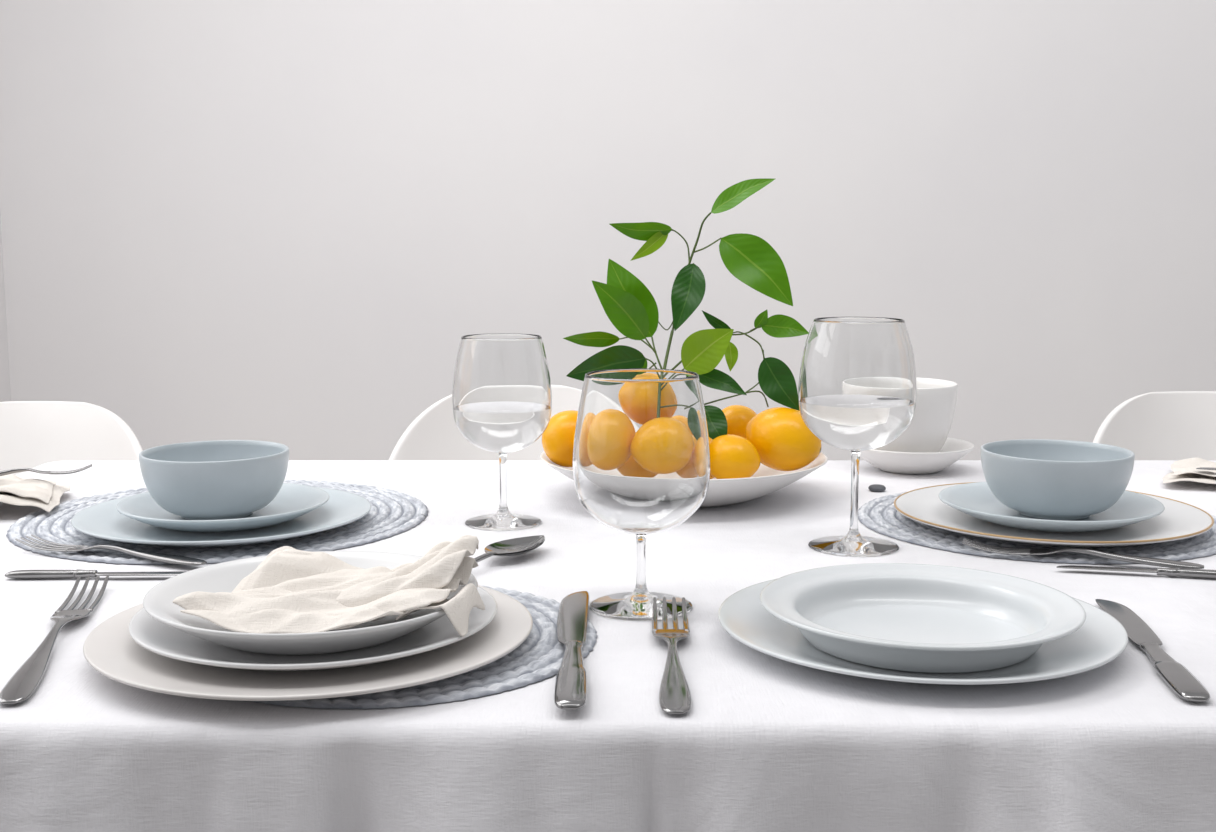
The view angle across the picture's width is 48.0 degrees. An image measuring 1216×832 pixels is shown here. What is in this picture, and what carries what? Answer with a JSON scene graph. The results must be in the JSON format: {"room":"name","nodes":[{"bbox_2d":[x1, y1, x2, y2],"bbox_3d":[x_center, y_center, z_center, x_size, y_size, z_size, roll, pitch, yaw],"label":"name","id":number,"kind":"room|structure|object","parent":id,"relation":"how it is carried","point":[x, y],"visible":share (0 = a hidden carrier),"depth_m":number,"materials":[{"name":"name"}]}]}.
{"room":"dining room","nodes":[
{"label":"dining room","id":0,"kind":"room"},
{"bbox_2d":[0,214,10,401],"bbox_3d":[-1.415,-0.509,0.690,0.100,2.900,4.700,0,7,0],"label":"wall","id":1,"kind":"structure","parent":0,"point":[5,392],"depth_m":3.08,"materials":[{"name":"paint"}]},
{"bbox_2d":[0,0,1215,459],"bbox_3d":[0.868,-0.820,3.070,4.665,2.900,0.100,0,7,0],"label":"wall","id":2,"kind":"structure","parent":0,"point":[286,222],"depth_m":3.06,"materials":[{"name":"paint"}]},
{"bbox_3d":[0.918,0.953,0.881,4.565,0.050,4.700,0,7,0],"label":"floor","id":3,"kind":"structure","parent":0,"visible":0},
{"bbox_2d":[0,401,142,474],"bbox_3d":[-0.895,0.392,1.986,0.451,0.782,0.444,0,7,3],"label":"shell chair","id":4,"kind":"object","parent":3,"relation":"on","point":[33,434],"visible":0.27,"depth_m":2.13,"materials":[{"name":"white plastic"}]},
{"bbox_2d":[389,385,581,459],"bbox_3d":[-0.116,0.379,1.985,0.445,0.807,0.444,-1,7,-6],"label":"shell chair","id":5,"kind":"object","parent":3,"relation":"on","point":[434,434],"visible":0.02,"depth_m":2.10,"materials":[{"name":"white plastic"}]},
{"bbox_2d":[1093,391,1215,459],"bbox_3d":[0.925,0.384,1.985,0.451,0.798,0.444,0,7,-3],"label":"shell chair","id":6,"kind":"object","parent":3,"relation":"on","point":[1171,425],"visible":0.28,"depth_m":2.13,"materials":[{"name":"white plastic"}]},
{"bbox_3d":[0.128,0.492,1.331,1.681,0.747,0.953,0,7,0],"label":"dining table","id":7,"kind":"object","parent":3,"relation":"on","visible":0},
{"bbox_2d":[0,460,1215,831],"bbox_3d":[0.130,0.244,1.302,1.810,0.252,1.101,0,7,0],"label":"tablecloth","id":8,"kind":"object","parent":7,"relation":"on","point":[764,743],"visible":0.45,"depth_m":0.81,"materials":[{"name":"fabric"}]},
{"bbox_2d":[0,474,69,511],"bbox_3d":[-0.637,0.079,1.444,0.117,0.029,0.163,-2,8,-16],"label":"linen napkin","id":9,"kind":"object","parent":8,"relation":"on","point":[46,495],"visible":1,"depth_m":1.42,"materials":[{"name":"white fabric"}]},
{"bbox_2d":[0,464,91,475],"bbox_3d":[-0.632,0.061,1.468,0.146,0.010,0.014,-3,8,-22],"label":"fork","id":10,"kind":"object","parent":9,"relation":"on","point":[11,471],"visible":1,"depth_m":1.47,"materials":[{"name":"metal"}]},
{"bbox_2d":[0,576,108,703],"bbox_3d":[-0.392,0.154,0.973,0.027,0.010,0.292,-1,8,-11],"label":"fork","id":11,"kind":"object","parent":8,"relation":"on","point":[26,679],"visible":1,"depth_m":0.92,"materials":[{"name":"metal"}]},
{"bbox_2d":[5,569,186,578],"bbox_3d":[-0.425,0.133,1.146,0.160,0.007,0.013,0,7,-1],"label":"table knife","id":12,"kind":"object","parent":8,"relation":"on","point":[18,574],"visible":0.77,"depth_m":1.14,"materials":[{"name":"metal"}]},
{"bbox_2d":[15,534,206,565],"bbox_3d":[-0.442,0.119,1.213,0.202,0.010,0.023,3,8,22],"label":"fork","id":13,"kind":"object","parent":8,"relation":"on","point":[166,558],"visible":1,"depth_m":1.21,"materials":[{"name":"metal"}]},
{"bbox_2d":[6,480,427,564],"bbox_3d":[-0.391,0.102,1.397,0.411,0.004,0.411,0,7,0],"label":"woven placemat","id":14,"kind":"object","parent":8,"relation":"on","point":[392,512],"visible":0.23,"depth_m":1.31,"materials":[{"name":"grey wicker"}]},
{"bbox_2d":[71,487,370,546],"bbox_3d":[-0.374,0.100,1.335,0.281,0.016,0.281,0,7,0],"label":"dinner plate","id":15,"kind":"object","parent":14,"relation":"on","point":[102,520],"visible":0.6,"depth_m":1.30,"materials":[{"name":"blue ceramic"}]},
{"bbox_2d":[116,483,328,531],"bbox_3d":[-0.376,0.091,1.341,0.201,0.018,0.201,0,7,0],"label":"plate","id":16,"kind":"object","parent":15,"relation":"on","point":[292,501],"visible":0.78,"depth_m":1.33,"materials":[{"name":"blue ceramic"}]},
{"bbox_2d":[139,440,288,519],"bbox_3d":[-0.384,0.065,1.338,0.141,0.064,0.141,0,7,0],"label":"bowl","id":17,"kind":"object","parent":16,"relation":"on","point":[213,479],"visible":0.98,"depth_m":1.29,"materials":[{"name":"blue ceramic"}]},
{"bbox_2d":[254,585,597,708],"bbox_3d":[-0.158,0.156,0.977,0.301,0.004,0.300,0,7,0],"label":"woven placemat","id":18,"kind":"object","parent":8,"relation":"on","point":[539,657],"visible":0.12,"depth_m":0.88,"materials":[{"name":"grey wicker"}]},
{"bbox_2d":[83,585,532,700],"bbox_3d":[-0.203,0.151,0.950,0.302,0.012,0.302,0,7,0],"label":"dinner plate","id":19,"kind":"object","parent":18,"relation":"on","point":[110,649],"visible":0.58,"depth_m":0.87,"materials":[{"name":"grey ceramic"}]},
{"bbox_2d":[128,586,497,670],"bbox_3d":[-0.203,0.144,0.959,0.251,0.016,0.251,0,7,0],"label":"dinner plate","id":20,"kind":"object","parent":19,"relation":"on","point":[153,635],"visible":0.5,"depth_m":0.90,"materials":[{"name":"grey ceramic"}]},
{"bbox_2d":[143,551,477,654],"bbox_3d":[-0.205,0.133,0.955,0.228,0.027,0.228,0,7,0],"label":"plate","id":21,"kind":"object","parent":20,"relation":"on","point":[158,603],"visible":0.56,"depth_m":0.92,"materials":[{"name":"grey ceramic"}]},
{"bbox_2d":[173,535,484,636],"bbox_3d":[-0.187,0.114,0.953,0.205,0.055,0.142,0,7,0],"label":"linen napkin","id":22,"kind":"object","parent":21,"relation":"on","point":[293,590],"visible":1,"depth_m":0.92,"materials":[{"name":"white fabric"}]},
{"bbox_2d":[452,333,551,530],"bbox_3d":[-0.105,0.014,1.359,0.102,0.188,0.102,0,7,0],"label":"wine glass","id":23,"kind":"object","parent":8,"relation":"on","point":[502,391],"visible":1,"depth_m":1.32,"materials":[{"name":"clear glass"}]},
{"bbox_2d":[474,535,544,562],"bbox_3d":[-0.113,0.125,1.170,0.042,0.010,0.211,4,9,30],"label":"tablespoon","id":24,"kind":"object","parent":8,"relation":"on","point":[522,545],"visible":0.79,"depth_m":1.23,"materials":[{"name":"metal"}]},
{"bbox_2d":[554,591,588,709],"bbox_3d":[-0.025,0.155,0.943,0.023,0.007,0.267,0,7,0],"label":"table knife","id":25,"kind":"object","parent":8,"relation":"on","point":[571,683],"visible":1,"depth_m":0.91,"materials":[{"name":"metal"}]},
{"bbox_2d":[573,368,709,620],"bbox_3d":[0.026,0.058,1.047,0.105,0.182,0.105,0,7,0],"label":"wine glass","id":26,"kind":"object","parent":8,"relation":"on","point":[641,448],"visible":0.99,"depth_m":1.00,"materials":[{"name":"clear glass"}]},
{"bbox_2d":[652,597,691,713],"bbox_3d":[0.044,0.159,0.931,0.027,0.010,0.238,0,7,2],"label":"fork","id":27,"kind":"object","parent":8,"relation":"on","point":[674,692],"visible":1,"depth_m":0.89,"materials":[{"name":"metal"}]},
{"bbox_2d":[540,451,827,507],"bbox_3d":[0.083,0.066,1.511,0.316,0.046,0.316,0,7,0],"label":"fruit bowl","id":28,"kind":"object","parent":8,"relation":"on","point":[766,480],"visible":0.32,"depth_m":1.41,"materials":[{"name":"white ceramic"}]},
{"bbox_2d":[542,410,577,466],"bbox_3d":[-0.042,0.025,1.496,0.060,0.062,0.064,3,8,23],"label":"orange","id":29,"kind":"object","parent":28,"relation":"in","point":[557,439],"visible":0.6,"depth_m":1.47,"materials":[{"name":"food"}]},
{"bbox_2d":[709,435,760,478],"bbox_3d":[0.129,0.044,1.423,0.054,0.050,0.057,-7,10,-41],"label":"lemon","id":30,"kind":"object","parent":28,"relation":"in","point":[731,456],"visible":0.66,"depth_m":1.40,"materials":[{"name":"yellow food"}]},
{"bbox_2d":[563,178,808,438],"bbox_3d":[0.084,-0.110,1.437,0.266,0.278,0.097,0,7,0],"label":"branch","id":31,"kind":"object","parent":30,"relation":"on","point":[629,305],"visible":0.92,"depth_m":1.45,"materials":[{"name":"green plant"}]},
{"bbox_2d":[722,405,756,438],"bbox_3d":[0.146,0.012,1.545,0.054,0.050,0.056,1,8,9],"label":"lemon","id":32,"kind":"object","parent":28,"relation":"in","point":[738,417],"visible":0.28,"depth_m":1.52,"materials":[{"name":"food"}]},
{"bbox_2d":[745,407,821,470],"bbox_3d":[0.188,0.025,1.466,0.077,0.068,0.075,-2,8,-16],"label":"lemon","id":33,"kind":"object","parent":28,"relation":"in","point":[780,436],"visible":0.9,"depth_m":1.44,"materials":[{"name":"yellow food"}]},
{"bbox_2d":[798,317,916,556],"bbox_3d":[0.228,0.017,1.252,0.110,0.211,0.110,0,7,0],"label":"wine glass","id":34,"kind":"object","parent":8,"relation":"on","point":[857,389],"visible":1,"depth_m":1.21,"materials":[{"name":"clear glass"}]},
{"bbox_2d":[868,484,885,491],"bbox_3d":[0.304,0.081,1.544,0.020,0.007,0.020,0,7,0],"label":"pebble","id":35,"kind":"object","parent":8,"relation":"on","point":[875,487],"visible":1,"depth_m":1.54,"materials":[{"name":"grey stone"}]},
{"bbox_2d":[860,437,974,473],"bbox_3d":[0.372,0.050,1.683,0.153,0.033,0.153,0,7,0],"label":"dish","id":36,"kind":"object","parent":8,"relation":"on","point":[953,449],"visible":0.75,"depth_m":1.63,"materials":[{"name":"white ceramic"}]},
{"bbox_2d":[860,377,957,467],"bbox_3d":[0.356,0.010,1.677,0.140,0.104,0.140,0,7,0],"label":"bowl","id":37,"kind":"object","parent":36,"relation":"on","point":[929,428],"visible":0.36,"depth_m":1.62,"materials":[{"name":"white ceramic"}]},
{"bbox_2d":[718,579,1127,684],"bbox_3d":[0.219,0.151,0.970,0.281,0.016,0.281,0,7,0],"label":"dinner plate","id":38,"kind":"object","parent":8,"relation":"on","point":[1102,638],"visible":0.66,"depth_m":0.92,"materials":[{"name":"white ceramic"}]},
{"bbox_2d":[760,563,1085,672],"bbox_3d":[0.217,0.143,0.957,0.221,0.028,0.221,4,8,26],"label":"plate","id":39,"kind":"object","parent":38,"relation":"on","point":[924,618],"visible":1,"depth_m":0.98,"materials":[{"name":"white ceramic"}]},
{"bbox_2d":[858,492,1215,563],"bbox_3d":[0.437,0.104,1.377,0.367,0.004,0.367,0,7,0],"label":"woven placemat","id":40,"kind":"object","parent":8,"relation":"on","point":[880,515],"visible":0.15,"depth_m":1.26,"materials":[{"name":"grey wicker"}]},
{"bbox_2d":[894,482,1213,546],"bbox_3d":[0.432,0.099,1.341,0.298,0.016,0.298,0,7,-3],"label":"dinner plate","id":41,"kind":"object","parent":40,"relation":"on","point":[1179,520],"visible":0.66,"depth_m":1.30,"materials":[{"name":"grey ceramic"}]},
{"bbox_2d":[938,481,1164,531],"bbox_3d":[0.433,0.091,1.343,0.211,0.018,0.211,0,7,0],"label":"plate","id":42,"kind":"object","parent":41,"relation":"on","point":[976,499],"visible":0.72,"depth_m":1.33,"materials":[{"name":"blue ceramic"}]},
{"bbox_2d":[981,439,1134,519],"bbox_3d":[0.440,0.065,1.342,0.144,0.064,0.144,0,7,0],"label":"bowl","id":43,"kind":"object","parent":42,"relation":"on","point":[1049,479],"visible":1,"depth_m":1.29,"materials":[{"name":"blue ceramic"}]},
{"bbox_2d":[962,538,1203,568],"bbox_3d":[0.415,0.121,1.200,0.201,0.010,0.023,3,8,22],"label":"fork","id":44,"kind":"object","parent":8,"relation":"on","point":[1168,563],"visible":1,"depth_m":1.19,"materials":[{"name":"metal"}]},
{"bbox_2d":[1056,565,1215,578],"bbox_3d":[0.460,0.131,1.156,0.154,0.007,0.012,2,8,13],"label":"table knife","id":45,"kind":"object","parent":8,"relation":"on","point":[1173,572],"visible":1,"depth_m":1.15,"materials":[{"name":"metal"}]},
{"bbox_2d":[1095,599,1209,701],"bbox_3d":[0.376,0.158,0.950,0.023,0.007,0.233,1,7,7],"label":"table knife","id":46,"kind":"object","parent":8,"relation":"on","point":[1182,682],"visible":0.96,"depth_m":0.91,"materials":[{"name":"metal"}]},
{"bbox_2d":[1162,457,1215,483],"bbox_3d":[0.708,0.066,1.595,0.106,0.016,0.149,4,8,28],"label":"linen napkin","id":47,"kind":"object","parent":8,"relation":"on","point":[1184,469],"visible":0.94,"depth_m":1.59,"materials":[{"name":"white fabric"}]},
{"bbox_2d":[1196,467,1215,469],"bbox_3d":[0.735,0.062,1.534,0.138,0.007,0.016,3,8,19],"label":"table knife","id":48,"kind":"object","parent":47,"relation":"on","point":[1202,468],"visible":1,"depth_m":1.55,"materials":[{"name":"metal"}]}
]}

